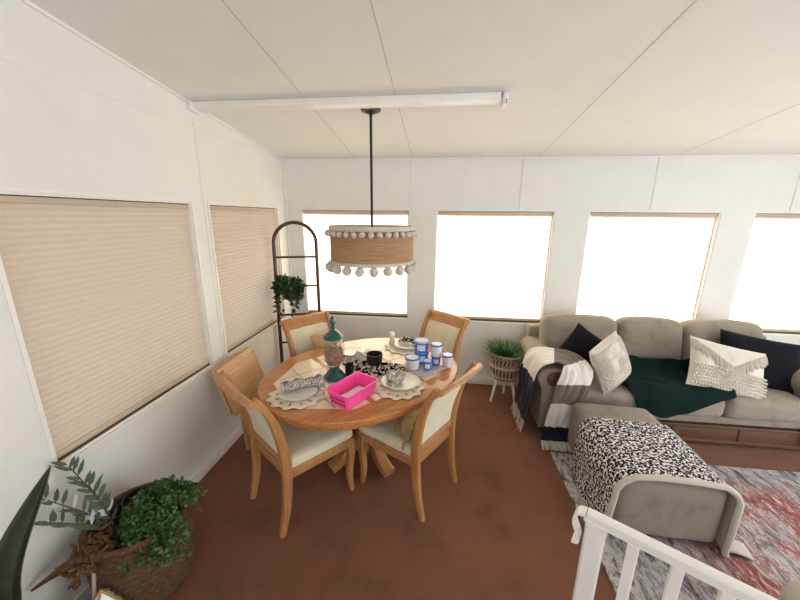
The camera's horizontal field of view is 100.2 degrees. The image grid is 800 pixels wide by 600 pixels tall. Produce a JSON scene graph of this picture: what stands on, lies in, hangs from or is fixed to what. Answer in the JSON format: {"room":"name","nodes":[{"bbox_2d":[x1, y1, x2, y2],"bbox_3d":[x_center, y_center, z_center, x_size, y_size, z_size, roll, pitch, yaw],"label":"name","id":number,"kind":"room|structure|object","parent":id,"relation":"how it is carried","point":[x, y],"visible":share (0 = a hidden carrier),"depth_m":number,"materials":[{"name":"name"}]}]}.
{"room":"sunroom","nodes":[
{"label":"sunroom","id":0,"kind":"room"},
{"bbox_2d":[0,0,292,599],"bbox_3d":[-1.644,-0.004,0.876,0.120,3.300,5.914,2,14,6],"label":"wall","id":1,"kind":"structure","parent":0,"point":[55,134],"depth_m":1.65,"materials":[{"name":"white paint"}]},
{"bbox_2d":[0,187,214,471],"bbox_3d":[-1.529,0.046,1.884,0.121,1.221,1.098,2,14,6],"label":"window","id":2,"kind":"structure","parent":1,"relation":"in","point":[6,191],"depth_m":1.67,"materials":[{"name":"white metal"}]},
{"bbox_2d":[0,195,209,458],"bbox_3d":[-1.500,0.041,1.879,0.028,1.147,1.044,2,14,6],"label":"window shade","id":3,"kind":"object","parent":2,"relation":"attached to","point":[105,294],"visible":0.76,"depth_m":1.69,"materials":[{"name":"fabric"}]},
{"bbox_2d":[0,56,278,158],"bbox_3d":[-1.373,-1.191,2.377,0.004,0.008,2.380,2,14,6],"label":"trim","id":4,"kind":"structure","parent":1,"relation":"attached to","point":[2,58],"depth_m":1.67,"materials":[{"name":"white wood"}]},
{"bbox_2d":[19,0,282,159],"bbox_3d":[-1.568,-1.088,0.598,0.014,0.681,5.914,2,14,6],"label":"trim","id":5,"kind":"structure","parent":1,"relation":"attached to","point":[27,2],"depth_m":1.70,"materials":[{"name":"white wood"}]},
{"bbox_2d":[73,424,242,599],"bbox_3d":[-1.593,1.558,1.248,0.014,0.090,5.894,2,14,6],"label":"baseboard","id":6,"kind":"structure","parent":1,"relation":"attached to","point":[86,593],"depth_m":2.52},
{"bbox_2d":[193,122,233,431],"bbox_3d":[-1.398,-0.008,2.550,0.005,2.450,0.022,2,14,6],"label":"trim","id":7,"kind":"structure","parent":1,"relation":"attached to","point":[194,124],"depth_m":2.44,"materials":[{"name":"white wood"}]},
{"bbox_2d":[207,201,285,357],"bbox_3d":[-1.387,-0.251,3.079,0.121,1.221,1.078,2,14,6],"label":"window","id":8,"kind":"structure","parent":1,"relation":"in","point":[209,203],"depth_m":2.91,"materials":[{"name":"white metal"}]},
{"bbox_2d":[210,206,282,350],"bbox_3d":[-1.357,-0.256,3.075,0.028,1.147,1.024,2,14,6],"label":"window shade","id":9,"kind":"object","parent":8,"relation":"attached to","point":[242,236],"visible":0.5,"depth_m":2.95,"materials":[{"name":"fabric"}]},
{"bbox_2d":[29,0,799,158],"bbox_3d":[1.415,-1.034,0.257,6.419,0.811,6.314,2,14,6],"label":"ceiling","id":10,"kind":"structure","parent":0,"point":[723,67],"depth_m":1.73,"materials":[{"name":"white paint"}]},
{"bbox_2d":[221,0,353,155],"bbox_3d":[-0.786,-1.066,0.510,0.004,0.668,5.914,2,14,6],"label":"trim","id":11,"kind":"structure","parent":10,"relation":"attached to","point":[221,0],"depth_m":1.68,"materials":[{"name":"white wood"}]},
{"bbox_2d":[186,92,508,114],"bbox_3d":[-0.370,-1.241,2.134,2.045,0.076,0.138,2,14,6],"label":"rail","id":12,"kind":"object","parent":10,"relation":"attached to","point":[483,98],"visible":1,"depth_m":2.09,"materials":[{"name":"white paint"}]},
{"bbox_2d":[324,108,418,276],"bbox_3d":[-0.203,-0.757,2.376,0.689,1.097,0.688,8,16,26],"label":"pendant lamp","id":13,"kind":"object","parent":10,"relation":"hanging from","point":[371,246],"visible":1,"depth_m":2.21,"materials":[{"name":"beige fabric"}]},
{"bbox_2d":[370,0,411,155],"bbox_3d":[-0.210,-1.044,0.447,0.004,0.668,5.914,2,14,6],"label":"trim","id":14,"kind":"structure","parent":10,"relation":"attached to","point":[370,0],"depth_m":1.65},
{"bbox_2d":[538,0,696,156],"bbox_3d":[1.002,-1.000,0.314,0.004,0.668,5.914,2,14,6],"label":"trim","id":15,"kind":"structure","parent":10,"relation":"attached to","point":[695,0],"depth_m":1.56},
{"bbox_2d":[679,104,798,154],"bbox_3d":[2.229,-0.955,0.179,0.004,0.668,5.914,2,14,6],"label":"trim","id":16,"kind":"structure","parent":10,"relation":"attached to","point":[797,104],"depth_m":2.41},
{"bbox_2d":[166,383,799,599],"bbox_3d":[1.390,1.757,0.953,6.419,0.100,6.314,2,14,6],"label":"floor","id":17,"kind":"structure","parent":0,"point":[504,530],"depth_m":2.09,"materials":[{"name":"orange carpet"}]},
{"bbox_2d":[0,465,51,599],"bbox_3d":[-1.343,1.053,1.178,0.388,1.106,0.305,-10,18,-37],"label":"snake plant","id":18,"kind":"object","parent":17,"relation":"on","point":[14,542],"visible":1,"depth_m":1.12,"materials":[{"name":"green plant"}]},
{"bbox_2d":[30,521,122,598],"bbox_3d":[-1.383,1.264,1.502,0.204,0.542,0.310,8,16,27],"label":"husk","id":19,"kind":"object","parent":17,"relation":"on","point":[100,541],"visible":0.9,"depth_m":1.44,"materials":[{"name":"brown plant"}]},
{"bbox_2d":[92,588,123,599],"bbox_3d":[-1.289,1.393,1.474,0.118,0.306,0.119,9,16,30],"label":"lantern","id":20,"kind":"object","parent":17,"relation":"on","point":[102,594],"visible":0.7,"depth_m":1.45,"materials":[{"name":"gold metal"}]},
{"bbox_2d":[79,480,195,599],"bbox_3d":[-1.298,1.261,1.707,0.445,0.436,0.445,4,14,13],"label":"woven basket","id":21,"kind":"object","parent":17,"relation":"on","point":[137,584],"visible":0.39,"depth_m":1.54,"materials":[{"name":"brown wicker"}]},
{"bbox_2d":[97,515,136,549],"bbox_3d":[-1.352,1.272,1.638,0.140,0.400,0.140,2,14,6],"label":"flower pot","id":22,"kind":"object","parent":21,"relation":"in","point":[114,536],"visible":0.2,"depth_m":1.59,"materials":[{"name":"wicker"}]},
{"bbox_2d":[34,456,116,531],"bbox_3d":[-1.455,0.913,1.501,0.261,0.424,0.100,-12,19,-42],"label":"plant","id":23,"kind":"object","parent":22,"relation":"in","point":[103,512],"visible":0.92,"depth_m":1.51,"materials":[{"name":"green plant"}]},
{"bbox_2d":[121,485,152,540],"bbox_3d":[-1.363,1.226,1.799,0.156,0.410,0.156,2,14,6],"label":"flower pot","id":24,"kind":"object","parent":21,"relation":"in","point":[126,500],"visible":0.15,"depth_m":1.76,"materials":[{"name":"wicker"}]},
{"bbox_2d":[113,474,208,581],"bbox_3d":[-1.177,1.047,1.641,0.384,0.316,0.426,-1,14,-5],"label":"bushy plant","id":25,"kind":"object","parent":21,"relation":"in","point":[163,496],"visible":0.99,"depth_m":1.56,"materials":[{"name":"green plant"}]},
{"bbox_2d":[210,346,263,449],"bbox_3d":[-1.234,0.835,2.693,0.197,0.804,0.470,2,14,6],"label":"dining chair","id":26,"kind":"object","parent":17,"relation":"on","point":[243,367],"visible":0.61,"depth_m":2.64,"materials":[{"name":"brown wood"}]},
{"bbox_2d":[212,370,354,538],"bbox_3d":[-0.714,0.886,2.171,0.500,0.970,0.706,13,19,42],"label":"dining chair","id":27,"kind":"object","parent":17,"relation":"on","point":[292,450],"visible":0.84,"depth_m":2.04,"materials":[{"name":"brown wood"}]},
{"bbox_2d":[272,221,320,362],"bbox_3d":[-1.066,0.100,3.532,0.451,1.824,0.148,-2,14,-11],"label":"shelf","id":28,"kind":"object","parent":17,"relation":"on","point":[282,225],"visible":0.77,"depth_m":3.46,"materials":[{"name":"brown metal"}]},
{"bbox_2d":[270,273,305,316],"bbox_3d":[-1.136,-0.055,3.404,0.361,0.439,0.303,2,14,6],"label":"hanging plant","id":29,"kind":"object","parent":28,"relation":"hanging from","point":[291,288],"visible":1,"depth_m":3.36,"materials":[{"name":"green plant"}]},
{"bbox_2d":[279,311,330,357],"bbox_3d":[-0.672,0.669,3.044,0.706,0.970,0.500,13,19,42],"label":"dining chair","id":30,"kind":"object","parent":17,"relation":"on","point":[298,330],"visible":0.14,"depth_m":3.06,"materials":[{"name":"beige fabric"}]},
{"bbox_2d":[310,328,345,349],"bbox_3d":[-0.636,0.466,3.089,0.371,0.347,0.168,-11,18,-40],"label":"throw pillow","id":31,"kind":"object","parent":30,"relation":"on","point":[317,341],"visible":0.16,"depth_m":2.98,"materials":[{"name":"beige fabric"}]},
{"bbox_2d":[257,338,456,477],"bbox_3d":[-0.271,0.883,2.622,1.510,0.747,1.210,-11,18,-38],"label":"dining table","id":32,"kind":"object","parent":17,"relation":"on","point":[324,415],"visible":0.56,"depth_m":2.26,"materials":[{"name":"brown wood"}]},
{"bbox_2d":[266,387,324,409],"bbox_3d":[-0.664,0.609,2.136,0.372,0.005,0.336,2,14,6],"label":"doily","id":33,"kind":"object","parent":32,"relation":"on","point":[275,403],"visible":0.51,"depth_m":2.06,"materials":[{"name":"fabric"}]},
{"bbox_2d":[278,386,317,400],"bbox_3d":[-0.653,0.591,2.150,0.244,0.020,0.244,2,14,6],"label":"plate","id":34,"kind":"object","parent":33,"relation":"on","point":[302,393],"visible":0.77,"depth_m":2.13,"materials":[{"name":"white ceramic"}]},
{"bbox_2d":[280,374,324,393],"bbox_3d":[-0.638,0.548,2.194,0.272,0.071,0.138,-5,15,-23],"label":"napkin","id":35,"kind":"object","parent":34,"relation":"on","point":[317,380],"visible":1,"depth_m":2.19,"materials":[{"name":"grey fabric"}]},
{"bbox_2d":[322,316,345,381],"bbox_3d":[-0.465,0.329,2.341,0.160,0.460,0.160,2,14,6],"label":"apothecary jar","id":36,"kind":"object","parent":32,"relation":"on","point":[334,355],"visible":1,"depth_m":2.31,"materials":[{"name":"teal ceramic"}]},
{"bbox_2d":[345,362,353,375],"bbox_3d":[-0.366,0.501,2.413,0.066,0.087,0.066,2,14,6],"label":"cup","id":37,"kind":"object","parent":32,"relation":"on","point":[349,369],"visible":0.88,"depth_m":2.39,"materials":[{"name":"black ceramic"}]},
{"bbox_2d":[325,372,377,409],"bbox_3d":[-0.298,0.574,2.112,0.194,0.098,0.306,10,17,33],"label":"plastic basket","id":38,"kind":"object","parent":32,"relation":"on","point":[368,382],"visible":0.98,"depth_m":2.11,"materials":[{"name":"pink plastic"}]},
{"bbox_2d":[330,396,344,406],"bbox_3d":[-0.374,0.607,2.006,0.117,0.043,0.011,10,17,33],"label":"grille","id":39,"kind":"object","parent":38,"relation":"attached to","point":[338,401],"depth_m":2.01,"materials":[{"name":"pink plastic"}]},
{"bbox_2d":[341,385,363,396],"bbox_3d":[-0.289,0.603,2.124,0.125,0.010,0.215,10,17,33],"label":"paper","id":40,"kind":"object","parent":38,"relation":"in","point":[357,388],"visible":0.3,"depth_m":2.16,"materials":[{"name":"white paper"}]},
{"bbox_2d":[343,345,369,360],"bbox_3d":[-0.409,0.442,2.815,0.347,0.006,0.337,2,14,6],"label":"doily","id":41,"kind":"object","parent":32,"relation":"on","point":[367,350],"visible":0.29,"depth_m":2.75,"materials":[{"name":"fabric"}]},
{"bbox_2d":[342,345,365,355],"bbox_3d":[-0.402,0.429,2.810,0.230,0.020,0.230,2,14,6],"label":"plate","id":42,"kind":"object","parent":41,"relation":"on","point":[349,350],"visible":0.71,"depth_m":2.84,"materials":[{"name":"white ceramic"}]},
{"bbox_2d":[342,360,405,376],"bbox_3d":[-0.189,0.493,2.527,0.534,0.045,0.280,5,15,18],"label":"patterned cloth","id":43,"kind":"object","parent":32,"relation":"on","point":[378,370],"visible":0.7,"depth_m":2.48,"materials":[{"name":"black fabric"}]},
{"bbox_2d":[347,350,366,365],"bbox_3d":[-0.334,0.447,2.651,0.205,0.071,0.264,6,15,20],"label":"patterned cloth","id":44,"kind":"object","parent":43,"relation":"on","point":[358,355],"visible":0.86,"depth_m":2.65,"materials":[{"name":"grey fabric"}]},
{"bbox_2d":[366,350,382,365],"bbox_3d":[-0.193,0.446,2.535,0.124,0.085,0.124,2,14,6],"label":"bowl","id":45,"kind":"object","parent":43,"relation":"on","point":[374,358],"visible":0.98,"depth_m":2.50,"materials":[{"name":"black ceramic"}]},
{"bbox_2d":[374,378,424,399],"bbox_3d":[-0.011,0.583,2.264,0.361,0.006,0.363,2,14,6],"label":"doily","id":46,"kind":"object","parent":32,"relation":"on","point":[401,394],"visible":0.49,"depth_m":2.18,"materials":[{"name":"fabric"}]},
{"bbox_2d":[381,372,419,389],"bbox_3d":[0.005,0.560,2.299,0.270,0.020,0.270,2,14,6],"label":"plate","id":47,"kind":"object","parent":46,"relation":"on","point":[411,380],"visible":0.69,"depth_m":2.28,"materials":[{"name":"white ceramic"}]},
{"bbox_2d":[386,369,405,384],"bbox_3d":[-0.029,0.524,2.293,0.135,0.065,0.173,1,14,1],"label":"napkin","id":48,"kind":"object","parent":47,"relation":"on","point":[399,374],"visible":1,"depth_m":2.25,"materials":[{"name":"grey fabric"}]},
{"bbox_2d":[384,340,414,354],"bbox_3d":[0.038,0.412,2.959,0.361,0.006,0.368,2,14,6],"label":"doily","id":49,"kind":"object","parent":32,"relation":"on","point":[392,348],"visible":0.4,"depth_m":2.89,"materials":[{"name":"fabric"}]},
{"bbox_2d":[389,332,394,344],"bbox_3d":[-0.071,0.343,2.998,0.052,0.122,0.052,2,14,6],"label":"salt shaker","id":50,"kind":"object","parent":49,"relation":"on","point":[392,341],"visible":0.98,"depth_m":2.98,"materials":[{"name":"white ceramic"}]},
{"bbox_2d":[394,341,414,348],"bbox_3d":[0.064,0.396,2.959,0.230,0.020,0.230,2,14,6],"label":"plate","id":51,"kind":"object","parent":49,"relation":"on","point":[404,345],"visible":0.66,"depth_m":2.95,"materials":[{"name":"white ceramic"}]},
{"bbox_2d":[398,336,414,346],"bbox_3d":[0.089,0.364,2.962,0.174,0.058,0.128,11,17,35],"label":"napkin","id":52,"kind":"object","parent":51,"relation":"on","point":[404,338],"visible":0.72,"depth_m":2.97,"materials":[{"name":"black fabric"}]},
{"bbox_2d":[401,358,445,377],"bbox_3d":[0.177,0.511,2.564,0.270,0.006,0.250,-9,17,-34],"label":"plastic sheet","id":53,"kind":"object","parent":32,"relation":"on","point":[420,372],"visible":0.5,"depth_m":2.50,"materials":[{"name":"plastic"}]},
{"bbox_2d":[405,354,419,369],"bbox_3d":[0.094,0.470,2.527,0.119,0.088,0.119,-1,14,-5],"label":"tub","id":54,"kind":"object","parent":53,"relation":"on","point":[412,360],"visible":1,"depth_m":2.49,"materials":[{"name":"white plastic"}]},
{"bbox_2d":[414,337,428,363],"bbox_3d":[0.168,0.398,2.627,0.164,0.180,0.164,-4,15,-16],"label":"tub","id":55,"kind":"object","parent":53,"relation":"on","point":[422,355],"depth_m":2.58,"materials":[{"name":"blue plastic"}]},
{"bbox_2d":[423,358,431,369],"bbox_3d":[0.206,0.485,2.518,0.072,0.066,0.072,-5,15,-22],"label":"tub","id":56,"kind":"object","parent":53,"relation":"on","point":[427,363],"visible":1,"depth_m":2.49,"materials":[{"name":"white plastic"}]},
{"bbox_2d":[430,341,442,365],"bbox_3d":[0.281,0.416,2.585,0.138,0.168,0.138,7,15,23],"label":"tub","id":57,"kind":"object","parent":53,"relation":"on","point":[435,360],"depth_m":2.55,"materials":[{"name":"white plastic"}]},
{"bbox_2d":[442,352,453,367],"bbox_3d":[0.362,0.460,2.555,0.091,0.098,0.091,1,14,1],"label":"tub","id":58,"kind":"object","parent":32,"relation":"on","point":[447,357],"visible":1,"depth_m":2.53,"materials":[{"name":"white plastic"}]},
{"bbox_2d":[358,361,482,522],"bbox_3d":[0.119,0.865,2.287,0.706,0.970,0.500,12,18,37],"label":"dining chair","id":59,"kind":"object","parent":17,"relation":"on","point":[435,423],"visible":0.77,"depth_m":2.14,"materials":[{"name":"brown wood"}]},
{"bbox_2d":[393,406,421,450],"bbox_3d":[0.097,0.770,2.203,0.221,0.242,0.405,8,16,28],"label":"throw pillow","id":60,"kind":"object","parent":59,"relation":"on","point":[406,423],"visible":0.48,"depth_m":2.08,"materials":[{"name":"beige fabric"}]},
{"bbox_2d":[419,309,469,381],"bbox_3d":[0.238,0.651,3.149,0.706,0.970,0.500,-12,19,-41],"label":"dining chair","id":61,"kind":"object","parent":17,"relation":"on","point":[448,329],"visible":0.23,"depth_m":3.19,"materials":[{"name":"beige fabric"}]},
{"bbox_2d":[489,350,523,401],"bbox_3d":[1.089,0.789,3.489,0.352,0.549,0.352,2,14,6],"label":"plant stand","id":62,"kind":"object","parent":17,"relation":"on","point":[501,370],"visible":0.77,"depth_m":3.35,"materials":[{"name":"wicker"}]},
{"bbox_2d":[483,337,524,362],"bbox_3d":[1.095,0.497,3.409,0.560,0.170,0.524,2,14,6],"label":"potted grass","id":63,"kind":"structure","parent":62,"relation":"on","point":[512,350],"depth_m":3.43,"materials":[{"name":"green plant"}]},
{"bbox_2d":[489,350,523,382],"bbox_3d":[1.090,0.666,3.459,0.352,0.296,0.352,2,14,6],"label":"wicker bowl","id":64,"kind":"object","parent":62,"relation":"on","point":[501,370],"depth_m":3.34,"materials":[{"name":"beige wicker"}]},
{"bbox_2d":[520,314,799,449],"bbox_3d":[2.391,0.678,3.113,2.354,0.965,0.852,2,14,6],"label":"sofa","id":65,"kind":"object","parent":17,"relation":"on","point":[773,421],"visible":0.44,"depth_m":2.85,"materials":[{"name":"grey fabric"}]},
{"bbox_2d":[510,347,592,452],"bbox_3d":[1.328,0.822,2.930,0.558,0.717,0.605,2,14,6],"label":"striped throw","id":66,"kind":"object","parent":65,"relation":"on","point":[572,387],"visible":0.88,"depth_m":2.81,"materials":[{"name":"fabric"}]},
{"bbox_2d":[539,314,616,348],"bbox_3d":[1.741,0.401,3.305,0.698,0.522,0.271,2,14,6],"label":"cushion","id":67,"kind":"object","parent":65,"relation":"on","point":[554,329],"depth_m":3.21,"materials":[{"name":"grey fabric"}]},
{"bbox_2d":[559,323,602,375],"bbox_3d":[1.664,0.482,3.037,0.518,0.512,0.178,11,17,36],"label":"throw pillow","id":68,"kind":"object","parent":65,"relation":"on","point":[581,341],"visible":0.45,"depth_m":3.00,"materials":[{"name":"black fabric"}]},
{"bbox_2d":[563,365,636,407],"bbox_3d":[1.749,0.789,3.089,0.628,0.216,0.603,2,14,6],"label":"seat cushion","id":69,"kind":"object","parent":65,"relation":"on","point":[621,395],"depth_m":2.80,"materials":[{"name":"grey fabric"}]},
{"bbox_2d":[589,331,630,393],"bbox_3d":[1.767,0.525,2.811,0.488,0.500,0.201,-6,16,-26],"label":"throw pillow","id":70,"kind":"object","parent":65,"relation":"on","point":[609,359],"visible":1,"depth_m":2.74,"materials":[{"name":"beige fabric"}]},
{"bbox_2d":[615,316,682,359],"bbox_3d":[2.378,0.422,3.236,0.575,0.526,0.273,2,14,6],"label":"cushion","id":71,"kind":"object","parent":65,"relation":"on","point":[642,336],"depth_m":3.13,"materials":[{"name":"grey fabric"}]},
{"bbox_2d":[622,355,736,417],"bbox_3d":[2.320,0.736,2.889,0.837,0.387,0.438,2,14,6],"label":"blanket","id":72,"kind":"object","parent":65,"relation":"on","point":[659,387],"visible":0.81,"depth_m":2.75,"materials":[{"name":"green fabric"}]},
{"bbox_2d":[681,401,724,416],"bbox_3d":[2.376,0.812,3.020,0.627,0.217,0.604,2,14,6],"label":"seat cushion","id":73,"kind":"object","parent":65,"relation":"on","point":[716,410],"depth_m":2.72,"materials":[{"name":"grey fabric"}]},
{"bbox_2d":[680,319,762,359],"bbox_3d":[2.998,0.445,3.166,0.668,0.527,0.276,2,14,6],"label":"cushion","id":74,"kind":"object","parent":65,"relation":"on","point":[706,329],"depth_m":3.08,"materials":[{"name":"grey fabric"}]},
{"bbox_2d":[686,335,767,398],"bbox_3d":[2.730,0.578,2.795,0.674,0.490,0.248,3,14,9],"label":"throw pillow","id":75,"kind":"object","parent":65,"relation":"on","point":[719,366],"visible":1,"depth_m":2.75,"materials":[{"name":"beige fabric"}]},
{"bbox_2d":[720,329,799,393],"bbox_3d":[3.110,0.537,2.902,0.673,0.490,0.208,4,15,15],"label":"throw pillow","id":76,"kind":"object","parent":65,"relation":"on","point":[783,358],"visible":0.49,"depth_m":2.84,"materials":[{"name":"black fabric"}]},
{"bbox_2d":[723,387,799,422],"bbox_3d":[3.001,0.835,2.953,0.629,0.220,0.601,2,14,6],"label":"seat cushion","id":77,"kind":"object","parent":65,"relation":"on","point":[779,406],"depth_m":2.69,"materials":[{"name":"grey fabric"}]},
{"bbox_2d":[571,505,777,599],"bbox_3d":[1.022,1.241,0.982,1.038,0.880,0.062,12,18,38],"label":"handrail","id":78,"kind":"object","parent":17,"relation":"on","point":[597,525],"visible":1,"depth_m":1.09,"materials":[{"name":"white paint"}]},
{"bbox_2d":[550,452,799,599],"bbox_3d":[2.425,1.608,1.356,2.700,0.012,2.580,2,14,6],"label":"area rug","id":79,"kind":"object","parent":17,"relation":"on","point":[769,525],"visible":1,"depth_m":1.96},
{"bbox_2d":[568,402,726,541],"bbox_3d":[1.614,1.129,2.335,0.581,0.429,0.878,3,14,9],"label":"ottoman","id":80,"kind":"object","parent":79,"relation":"on","point":[664,509],"visible":0.41,"depth_m":1.92,"materials":[{"name":"grey fabric"}]},
{"bbox_2d":[571,417,753,560],"bbox_3d":[1.645,1.139,2.165,0.822,0.481,0.631,3,14,9],"label":"throw","id":81,"kind":"object","parent":80,"relation":"on","point":[609,455],"visible":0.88,"depth_m":2.04,"materials":[{"name":"fabric"}]},
{"bbox_2d":[778,580,799,599],"bbox_3d":[1.895,1.426,1.228,0.563,0.402,0.575,2,14,6],"label":"pouf","id":82,"kind":"object","parent":79,"relation":"on","point":[791,590],"visible":1,"depth_m":1.43,"materials":[{"name":"beige fabric"}]},
{"bbox_2d":[285,156,799,378],"bbox_3d":[1.751,-0.615,3.450,6.259,3.300,0.120,2,14,6],"label":"wall","id":83,"kind":"structure","parent":0,"point":[738,188],"depth_m":3.37,"materials":[{"name":"white paint"}]},
{"bbox_2d":[282,159,295,317],"bbox_3d":[-1.239,-0.291,3.812,0.024,2.441,0.024,2,14,6],"label":"trim","id":84,"kind":"structure","parent":83,"relation":"attached to","point":[283,161],"depth_m":3.65,"materials":[{"name":"white wood"}]},
{"bbox_2d":[301,209,409,318],"bbox_3d":[-0.483,-0.401,3.769,1.190,1.200,0.108,2,14,6],"label":"window","id":85,"kind":"structure","parent":83,"relation":"in","point":[302,213],"depth_m":3.78,"materials":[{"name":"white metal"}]},
{"bbox_2d":[303,210,408,315],"bbox_3d":[-0.486,-0.400,3.740,1.164,1.154,0.028,2,14,6],"label":"window shade","id":86,"kind":"object","parent":85,"relation":"attached to","point":[382,294],"visible":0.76,"depth_m":3.78,"materials":[{"name":"fabric"}]},
{"bbox_2d":[410,160,412,207],"bbox_3d":[0.114,-1.193,3.437,0.022,0.478,0.005,2,14,6],"label":"trim","id":87,"kind":"structure","parent":83,"relation":"attached to","point":[411,161],"depth_m":3.43,"materials":[{"name":"white wood"}]},
{"bbox_2d":[455,375,517,385],"bbox_3d":[1.728,0.958,3.774,6.019,0.090,0.014,2,14,6],"label":"baseboard","id":88,"kind":"structure","parent":83,"relation":"attached to","point":[474,380],"depth_m":3.85,"materials":[{"name":"white wood"}]},
{"bbox_2d":[433,210,555,323],"bbox_3d":[0.970,-0.348,3.610,1.185,1.200,0.108,2,14,6],"label":"window","id":89,"kind":"structure","parent":83,"relation":"in","point":[553,218],"depth_m":3.52,"materials":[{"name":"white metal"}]},
{"bbox_2d":[434,211,552,321],"bbox_3d":[0.967,-0.347,3.581,1.159,1.154,0.028,2,14,6],"label":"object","id":90,"kind":"structure","parent":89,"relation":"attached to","point":[490,265],"depth_m":3.57,"materials":[{"name":"fabric"}]},
{"bbox_2d":[519,159,525,208],"bbox_3d":[1.212,-1.153,3.317,0.022,0.478,0.005,2,14,6],"label":"trim","id":91,"kind":"structure","parent":83,"relation":"attached to","point":[524,160],"depth_m":3.31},
{"bbox_2d":[284,154,799,160],"bbox_3d":[1.750,-1.364,3.195,6.019,0.015,0.014,2,14,6],"label":"trim","id":92,"kind":"structure","parent":83,"relation":"attached to","point":[772,154],"depth_m":3.22,"materials":[{"name":"white wood"}]},
{"bbox_2d":[575,211,720,318],"bbox_3d":[2.468,-0.293,3.445,1.190,1.200,0.108,2,14,6],"label":"window","id":93,"kind":"structure","parent":83,"relation":"in","point":[718,213],"depth_m":3.30,"materials":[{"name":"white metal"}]},
{"bbox_2d":[576,213,717,322],"bbox_3d":[2.465,-0.292,3.417,1.164,1.154,0.028,2,14,6],"label":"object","id":94,"kind":"structure","parent":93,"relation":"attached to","point":[635,264],"depth_m":3.40,"materials":[{"name":"fabric"}]},
{"bbox_2d":[650,157,661,209],"bbox_3d":[2.433,-1.108,3.183,0.022,0.478,0.005,2,14,6],"label":"trim","id":95,"kind":"structure","parent":83,"relation":"attached to","point":[660,158],"depth_m":3.18,"materials":[{"name":"white wood"}]},
{"bbox_2d":[728,212,799,335],"bbox_3d":[3.933,-0.239,3.284,1.180,1.200,0.108,2,14,6],"label":"window","id":96,"kind":"structure","parent":83,"relation":"in","point":[764,332],"depth_m":3.33,"materials":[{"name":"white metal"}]},
{"bbox_2d":[729,214,799,331],"bbox_3d":[3.930,-0.238,3.256,1.154,1.154,0.028,2,14,6],"label":"window shade","id":97,"kind":"object","parent":96,"relation":"attached to","point":[767,295],"visible":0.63,"depth_m":3.29,"materials":[{"name":"fabric"}]},
{"bbox_2d":[790,175,799,209],"bbox_3d":[3.635,-1.064,3.051,0.022,0.478,0.005,2,14,6],"label":"trim","id":98,"kind":"structure","parent":83,"relation":"attached to","point":[798,182],"depth_m":3.07,"materials":[{"name":"white wood"}]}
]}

